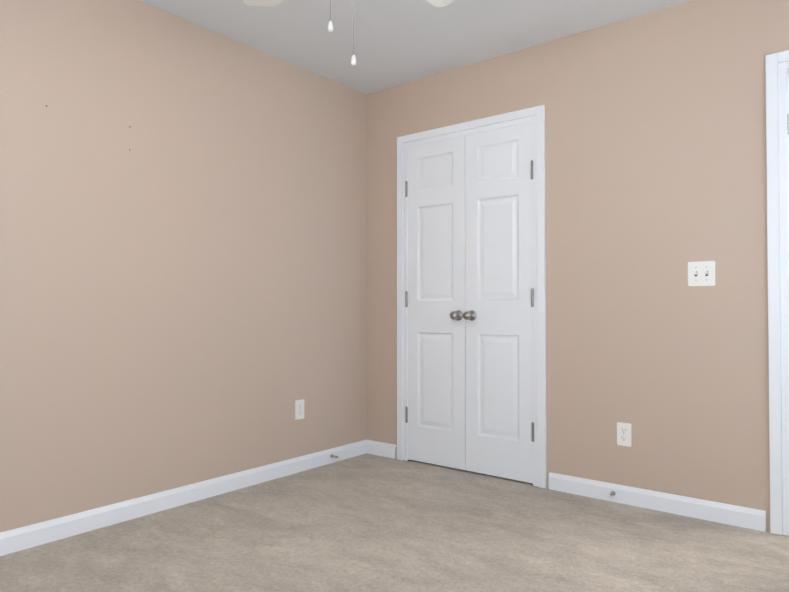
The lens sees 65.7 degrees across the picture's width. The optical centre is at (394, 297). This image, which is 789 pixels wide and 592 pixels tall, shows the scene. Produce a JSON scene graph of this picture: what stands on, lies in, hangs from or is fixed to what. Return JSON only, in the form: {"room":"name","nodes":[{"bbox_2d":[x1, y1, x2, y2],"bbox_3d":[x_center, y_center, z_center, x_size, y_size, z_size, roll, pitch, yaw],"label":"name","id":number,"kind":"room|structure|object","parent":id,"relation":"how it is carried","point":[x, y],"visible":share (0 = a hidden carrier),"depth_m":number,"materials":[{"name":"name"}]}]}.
{"room":"empty bedroom","nodes":[
{"label":"empty bedroom","id":0,"kind":"room"},
{"bbox_2d":[0,0,366,532],"bbox_3d":[-1.423,-0.194,2.719,0.120,2.440,4.040,-1,-1,39],"label":"wall","id":1,"kind":"structure","parent":0,"point":[183,291],"depth_m":2.99,"materials":[{"name":"beige paint"}]},
{"bbox_2d":[0,440,371,555],"bbox_3d":[-1.371,0.981,2.657,0.014,0.088,3.800,-1,-1,39],"label":"baseboard","id":2,"kind":"structure","parent":1,"relation":"attached to","point":[27,537],"depth_m":2.95,"materials":[{"name":"white paint"}]},
{"bbox_2d":[295,399,303,419],"bbox_3d":[-0.567,0.672,3.671,0.008,0.115,0.070,-1,-1,39],"label":"outlet","id":3,"kind":"object","parent":1,"relation":"attached to","point":[299,409],"visible":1,"depth_m":3.67,"materials":[{"name":"white plastic"}]},
{"bbox_2d":[0,453,788,591],"bbox_3d":[1.755,1.080,2.971,5.100,0.100,8.440,-1,-1,39],"label":"floor","id":4,"kind":"structure","parent":0,"point":[366,522],"depth_m":2.52,"materials":[{"name":"carpet"}]},
{"bbox_2d":[139,0,690,93],"bbox_3d":[1.755,-1.459,3.014,5.100,0.100,8.440,-1,-1,39],"label":"ceiling","id":5,"kind":"structure","parent":0,"point":[398,42],"depth_m":3.20,"materials":[{"name":"paint"}]},
{"bbox_2d":[243,0,454,65],"bbox_3d":[-0.155,-1.071,1.947,1.310,0.712,1.256,-1,-1,39],"label":"ceiling fan","id":6,"kind":"object","parent":5,"relation":"hanging from","point":[435,3],"visible":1,"depth_m":2.43,"materials":[{"name":"white paint"}]},
{"bbox_2d":[367,0,788,531],"bbox_3d":[1.207,-0.187,3.124,3.480,2.440,0.120,-1,-1,39],"label":"wall","id":7,"kind":"structure","parent":0,"point":[655,158],"depth_m":3.03,"materials":[{"name":"beige paint"}]},
{"bbox_2d":[405,136,465,469],"bbox_3d":[0.237,0.029,3.789,0.446,2.007,0.106,-1,-1,39],"label":"closet door","id":8,"kind":"structure","parent":7,"relation":"in","point":[435,414],"depth_m":3.80,"materials":[{"name":"white paint"}]},
{"bbox_2d":[397,105,546,487],"bbox_3d":[0.422,-0.005,3.661,1.028,2.094,0.018,-1,-1,39],"label":"trim","id":9,"kind":"structure","parent":7,"relation":"attached to","point":[535,116],"depth_m":3.39,"materials":[{"name":"white paint"}]},
{"bbox_2d":[463,122,533,482],"bbox_3d":[0.588,0.024,3.509,0.446,2.007,0.106,-1,-1,39],"label":"closet door","id":10,"kind":"structure","parent":7,"relation":"in","point":[499,301],"depth_m":3.52,"materials":[{"name":"white paint"}]},
{"bbox_2d":[617,422,630,446],"bbox_3d":[1.153,0.687,3.071,0.070,0.115,0.008,-1,-1,39],"label":"outlet","id":11,"kind":"object","parent":7,"relation":"attached to","point":[623,434],"visible":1,"depth_m":3.07,"materials":[{"name":"white plastic"}]},
{"bbox_2d":[549,472,765,531],"bbox_3d":[1.234,0.987,2.997,1.011,0.088,0.014,-1,-1,39],"label":"baseboard","id":12,"kind":"structure","parent":7,"relation":"attached to","point":[755,519],"depth_m":2.94,"materials":[{"name":"white paint"}]},
{"bbox_2d":[607,491,614,497],"bbox_3d":[1.082,0.987,3.061,0.022,0.022,0.075,-1,-1,39],"label":"doorstop","id":13,"kind":"object","parent":12,"relation":"attached to","point":[610,494],"visible":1,"depth_m":3.06,"materials":[{"name":"silver metal"}]},
{"bbox_2d":[688,261,714,285],"bbox_3d":[1.432,-0.112,2.856,0.116,0.115,0.016,-1,-1,39],"label":"switch plate","id":14,"kind":"object","parent":7,"relation":"attached to","point":[701,273],"visible":1,"depth_m":2.86,"materials":[{"name":"white plastic"}]},
{"bbox_2d":[765,50,788,535],"bbox_3d":[2.018,-0.025,2.475,0.852,2.094,0.160,-1,-1,39],"label":"door frame","id":15,"kind":"structure","parent":7,"relation":"attached to","point":[777,65],"depth_m":2.66,"materials":[{"name":"white paint"}]}
]}

